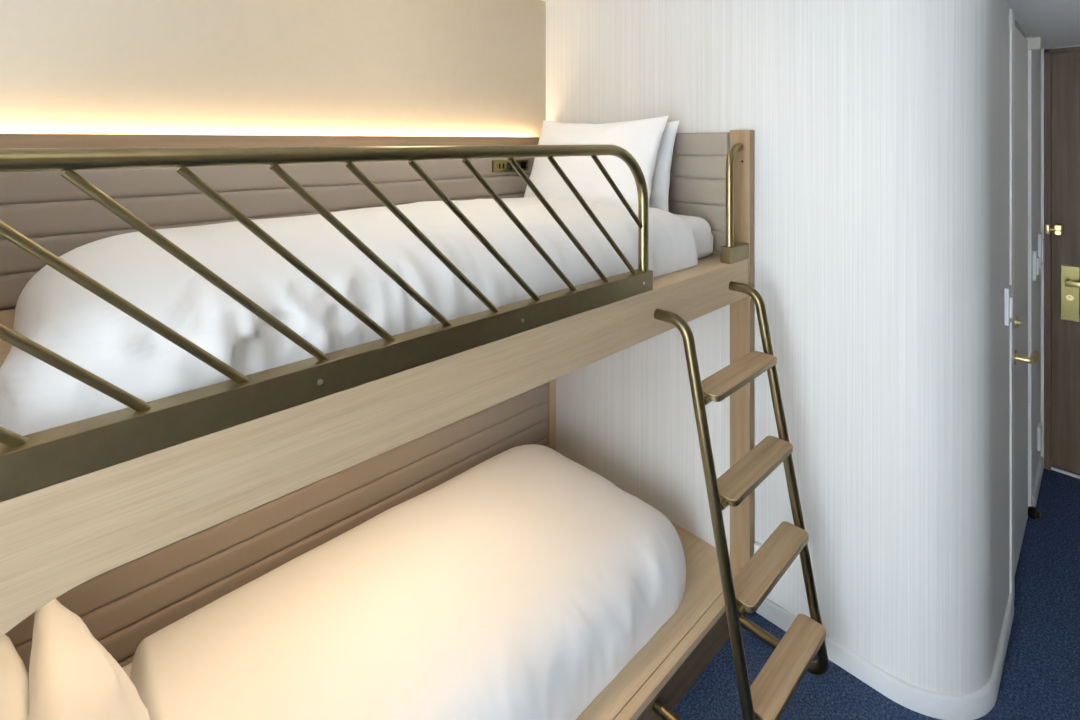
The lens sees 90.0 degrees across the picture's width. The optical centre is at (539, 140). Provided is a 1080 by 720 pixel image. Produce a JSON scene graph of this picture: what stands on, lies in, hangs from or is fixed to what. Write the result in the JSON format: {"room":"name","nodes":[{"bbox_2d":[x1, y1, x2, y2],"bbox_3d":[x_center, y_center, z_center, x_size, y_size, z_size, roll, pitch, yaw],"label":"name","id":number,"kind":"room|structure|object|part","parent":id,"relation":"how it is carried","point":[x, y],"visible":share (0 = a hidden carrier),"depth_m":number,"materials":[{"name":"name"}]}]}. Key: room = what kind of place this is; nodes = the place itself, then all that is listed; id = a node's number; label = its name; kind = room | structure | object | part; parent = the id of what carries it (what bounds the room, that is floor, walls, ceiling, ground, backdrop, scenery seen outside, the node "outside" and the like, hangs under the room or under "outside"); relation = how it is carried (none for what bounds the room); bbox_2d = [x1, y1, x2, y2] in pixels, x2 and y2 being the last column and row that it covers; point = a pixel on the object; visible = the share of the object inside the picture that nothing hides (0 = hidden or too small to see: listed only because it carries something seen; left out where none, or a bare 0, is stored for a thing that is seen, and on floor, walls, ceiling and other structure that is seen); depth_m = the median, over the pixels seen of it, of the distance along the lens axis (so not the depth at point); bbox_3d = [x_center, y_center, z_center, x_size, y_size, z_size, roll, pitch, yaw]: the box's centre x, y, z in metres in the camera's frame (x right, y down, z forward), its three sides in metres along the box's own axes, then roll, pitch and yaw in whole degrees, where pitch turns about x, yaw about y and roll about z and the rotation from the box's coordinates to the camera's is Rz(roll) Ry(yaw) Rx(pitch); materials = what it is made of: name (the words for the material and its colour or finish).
{"room":"hotel room","nodes":[
{"label":"hotel room","id":0,"kind":"room"},
{"bbox_2d":[0,0,545,310],"bbox_3d":[-1.217,0.465,1.485,3.575,2.270,0.100,0,0,-43],"label":"wall","id":1,"kind":"structure","parent":0,"point":[458,68],"depth_m":1.75,"materials":[{"name":"beige paint"}]},
{"bbox_2d":[546,0,1009,693],"bbox_3d":[0.819,0.465,2.222,0.635,2.270,1.630,0,0,-43],"label":"wall","id":2,"kind":"structure","parent":0,"point":[881,127],"depth_m":1.65,"materials":[{"name":"paper"}]},
{"bbox_2d":[754,542,761,553],"bbox_3d":[0.745,1.413,1.822,0.022,0.098,0.046,0,0,-43],"label":"wall outlet","id":3,"kind":"object","parent":2,"relation":"attached to","point":[757,545],"visible":0.24,"depth_m":1.83,"materials":[{"name":"white plastic"}]},
{"bbox_2d":[756,594,1013,719],"bbox_3d":[1.161,1.569,1.666,0.878,0.062,0.354,0,0,1],"label":"baseboard","id":4,"kind":"structure","parent":2,"relation":"attached to","point":[974,705],"depth_m":1.55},
{"bbox_2d":[1004,285,1013,325],"bbox_3d":[1.529,0.535,1.759,0.070,0.120,0.018,0,0,-43],"label":"light switch","id":5,"kind":"object","parent":2,"relation":"attached to","point":[1008,297],"visible":1,"depth_m":1.74,"materials":[{"name":"white plastic"}]},
{"bbox_2d":[673,465,1079,719],"bbox_3d":[0.505,1.640,0.971,5.370,0.080,3.215,0,0,-43],"label":"floor","id":6,"kind":"structure","parent":0,"point":[1040,678],"depth_m":1.66,"materials":[{"name":"blue carpet"}]},
{"bbox_2d":[0,130,754,719],"bbox_3d":[-0.359,0.781,1.502,2.064,1.638,1.002,0,0,-43],"label":"bunk bed","id":7,"kind":"object","parent":6,"relation":"on","point":[137,518],"visible":0.55,"depth_m":1.25,"materials":[{"name":"brown wood"}]},
{"bbox_2d":[122,662,131,677],"bbox_3d":[-0.403,1.400,1.502,1.724,0.140,0.769,0,0,-43],"label":"mattress","id":8,"kind":"object","parent":7,"relation":"on","point":[127,668],"visible":0.02,"depth_m":1.36,"materials":[{"name":"white fabric"}]},
{"bbox_2d":[0,634,28,719],"bbox_3d":[-0.899,1.131,0.911,0.185,0.413,0.640,0,0,-43],"label":"pillow","id":9,"kind":"object","parent":8,"relation":"on","point":[14,676],"visible":0.59,"depth_m":0.99,"materials":[{"name":"white fabric"}]},
{"bbox_2d":[27,598,149,719],"bbox_3d":[-0.808,1.149,0.984,0.198,0.378,0.640,0,0,-43],"label":"pillow","id":10,"kind":"object","parent":8,"relation":"on","point":[72,676],"visible":0.93,"depth_m":1.02,"materials":[{"name":"white fabric"}]},
{"bbox_2d":[130,444,685,719],"bbox_3d":[-0.265,1.351,1.621,1.503,0.237,0.859,0,0,-43],"label":"duvet","id":11,"kind":"object","parent":8,"relation":"on","point":[519,585],"visible":0.99,"depth_m":1.45,"materials":[{"name":"white fabric"}]},
{"bbox_3d":[-0.695,0.210,1.843,1.987,0.374,0.044,0,0,-43],"label":"panel","id":12,"kind":"part","parent":7,"relation":"part of","materials":[{"name":"beige fabric"}]},
{"bbox_3d":[-0.695,0.955,1.843,1.987,1.029,0.044,0,0,-43],"label":"panel","id":13,"kind":"part","parent":7,"relation":"part of","materials":[{"name":"beige wood"}]},
{"bbox_3d":[-0.233,0.179,0.960,1.429,0.342,0.027,0,0,-43],"label":"guard rail","id":14,"kind":"part","parent":7,"relation":"part of","materials":[{"name":"brown metal"}]},
{"bbox_3d":[-0.238,0.371,0.957,1.451,0.052,0.038,0,0,-43],"label":"mounting plate","id":15,"kind":"part","parent":7,"relation":"part of","materials":[{"name":"brown metal"}]},
{"bbox_2d":[92,214,712,347],"bbox_3d":[-0.281,0.330,1.588,1.679,0.136,0.832,0,0,-43],"label":"mattress","id":16,"kind":"object","parent":7,"relation":"on","point":[700,228],"visible":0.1,"depth_m":1.80,"materials":[{"name":"white fabric"}]},
{"bbox_2d":[0,197,697,435],"bbox_3d":[-0.341,0.298,1.520,1.687,0.198,0.906,0,0,-43],"label":"duvet","id":17,"kind":"object","parent":16,"relation":"on","point":[52,310],"visible":0.83,"depth_m":0.99,"materials":[{"name":"white fabric"}]},
{"bbox_2d":[524,115,668,206],"bbox_3d":[0.187,0.089,2.114,0.176,0.362,0.642,0,0,-43],"label":"pillow","id":18,"kind":"object","parent":16,"relation":"on","point":[642,138],"visible":0.77,"depth_m":2.01,"materials":[{"name":"white fabric"}]},
{"bbox_2d":[649,120,679,211],"bbox_3d":[0.260,0.106,2.175,0.140,0.363,0.640,0,0,-43],"label":"pillow","id":19,"kind":"object","parent":16,"relation":"on","point":[658,198],"visible":0.1,"depth_m":1.96,"materials":[{"name":"white fabric"}]},
{"bbox_2d":[492,159,527,171],"bbox_3d":[-0.126,0.107,2.343,0.199,0.050,0.013,0,0,-43],"label":"wall socket","id":20,"kind":"object","parent":7,"relation":"attached to","point":[497,165],"visible":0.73,"depth_m":2.32,"materials":[{"name":"gold metal"}]},
{"bbox_3d":[0.045,0.725,2.545,0.042,1.489,0.043,0,0,-43],"label":"corner post","id":21,"kind":"part","parent":7,"relation":"part of","materials":[{"name":"brown wood"}]},
{"bbox_3d":[0.366,0.183,2.209,0.036,0.427,0.864,0,0,-43],"label":"foot panel","id":22,"kind":"part","parent":7,"relation":"part of","materials":[{"name":"beige fabric"}]},
{"bbox_3d":[0.649,0.179,1.805,0.025,0.342,0.116,0,0,38],"label":"grab handle","id":23,"kind":"part","parent":7,"relation":"part of","materials":[{"name":"brown metal"}]},
{"bbox_3d":[0.648,0.371,1.796,0.123,0.052,0.038,0,0,-43],"label":"mounting plate","id":24,"kind":"part","parent":7,"relation":"part of","materials":[{"name":"brown metal"}]},
{"bbox_2d":[653,281,828,719],"bbox_3d":[0.566,0.994,1.492,0.441,1.084,0.299,0,0,-43],"label":"ladder","id":25,"kind":"object","parent":7,"relation":"attached to","point":[768,696],"visible":1,"depth_m":1.43,"materials":[{"name":"brown metal"}]},
{"bbox_3d":[0.697,0.716,1.862,0.036,1.507,0.073,0,0,-43],"label":"post","id":26,"kind":"part","parent":7,"relation":"part of","materials":[{"name":"brown wood"}]},
{"bbox_2d":[1015,15,1040,489],"bbox_3d":[1.994,0.465,2.309,1.210,2.270,0.140,0,0,-43],"label":"wall","id":27,"kind":"structure","parent":0,"point":[1036,55],"depth_m":2.51,"materials":[{"name":"white paint"}]},
{"bbox_2d":[1010,9,1014,598],"bbox_3d":[1.610,0.575,1.879,0.074,2.050,0.056,0,0,-43],"label":"trim","id":28,"kind":"structure","parent":27,"relation":"attached to","point":[1012,14],"depth_m":1.84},
{"bbox_2d":[1015,26,1041,572],"bbox_3d":[1.885,0.577,2.096,0.620,2.023,0.098,0,0,-43],"label":"door","id":29,"kind":"structure","parent":27,"relation":"in","point":[1023,511],"depth_m":2.12,"materials":[{"name":"white metal"}]},
{"bbox_3d":[1.764,0.779,1.955,0.121,0.023,0.058,0,0,-43],"label":"handle","id":30,"kind":"part","parent":29,"relation":"part of","materials":[{"name":"gold metal"}]},
{"bbox_2d":[1026,35,1031,506],"bbox_3d":[2.075,0.575,2.320,0.033,2.050,0.056,0,0,-43],"label":"trim","id":31,"kind":"structure","parent":27,"relation":"attached to","point":[1029,51],"depth_m":2.29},
{"bbox_2d":[1033,249,1038,280],"bbox_3d":[2.204,0.550,2.399,0.080,0.130,0.018,0,0,-43],"label":"switch","id":32,"kind":"object","parent":27,"relation":"attached to","point":[1035,251],"visible":1,"depth_m":2.38,"materials":[{"name":"white plastic"}]},
{"bbox_2d":[1032,456,1042,507],"bbox_3d":[2.293,1.569,2.487,0.430,0.062,0.012,0,0,-43],"label":"baseboard","id":33,"kind":"structure","parent":27,"relation":"attached to","point":[1038,477],"depth_m":2.45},
{"bbox_2d":[1037,423,1041,450],"bbox_3d":[2.365,1.400,2.556,0.070,0.110,0.012,0,0,-43],"label":"blank plate","id":34,"kind":"object","parent":27,"relation":"attached to","point":[1039,429],"visible":1,"depth_m":2.53,"materials":[{"name":"white plastic"}]},
{"bbox_2d":[1038,232,1043,267],"bbox_3d":[2.390,0.520,2.574,0.090,0.160,0.018,0,0,-43],"label":"intercom","id":35,"kind":"object","parent":27,"relation":"attached to","point":[1040,235],"visible":0.94,"depth_m":2.56,"materials":[{"name":"white plastic"}]},
{"bbox_2d":[1041,49,1043,467],"bbox_3d":[2.467,0.575,2.651,0.032,2.050,0.011,0,0,-43],"label":"trim","id":36,"kind":"structure","parent":27,"relation":"attached to","point":[1042,50],"depth_m":2.64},
{"bbox_2d":[1004,0,1079,47],"bbox_3d":[2.342,-0.603,1.795,1.570,0.295,1.285,0,0,-43],"label":"ceiling","id":37,"kind":"structure","parent":0,"point":[1057,22],"depth_m":2.02,"materials":[{"name":"paint"}]},
{"bbox_2d":[1042,45,1079,48],"bbox_3d":[2.841,0.573,2.337,0.100,2.055,1.185,0,0,-43],"label":"wall","id":38,"kind":"structure","parent":0,"point":[1075,45],"depth_m":2.60,"materials":[{"name":"white paint"}]},
{"bbox_2d":[1044,46,1079,470],"bbox_3d":[2.796,0.577,2.320,0.050,2.047,0.922,0,0,-43],"label":"trim","id":39,"kind":"structure","parent":38,"relation":"attached to","point":[1048,53],"depth_m":2.63,"materials":[{"name":"brown wood"}]},
{"bbox_2d":[1045,52,1079,473],"bbox_3d":[2.784,0.582,2.331,0.112,2.013,0.876,0,0,-43],"label":"door","id":40,"kind":"structure","parent":38,"relation":"in","point":[1065,229],"depth_m":2.61,"materials":[{"name":"brown wood"}]},
{"bbox_3d":[2.472,0.427,2.607,0.025,0.046,0.048,0,0,-43],"label":"guard arm","id":41,"kind":"part","parent":40,"relation":"part of","materials":[{"name":"gold metal"}]},
{"bbox_3d":[2.548,0.733,2.596,0.010,0.265,0.068,0,0,-43],"label":"lock plate","id":42,"kind":"part","parent":40,"relation":"part of","materials":[{"name":"gold metal"}]},
{"bbox_3d":[2.564,0.676,2.526,0.062,0.026,0.151,0,0,-43],"label":"lever","id":43,"kind":"part","parent":40,"relation":"part of","materials":[{"name":"gold metal"}]},
{"bbox_2d":[1051,467,1079,478],"bbox_3d":[2.789,1.596,2.324,0.018,0.008,0.857,0,0,-43],"label":"trim","id":44,"kind":"structure","parent":38,"relation":"attached to","point":[1052,468],"depth_m":2.60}
]}

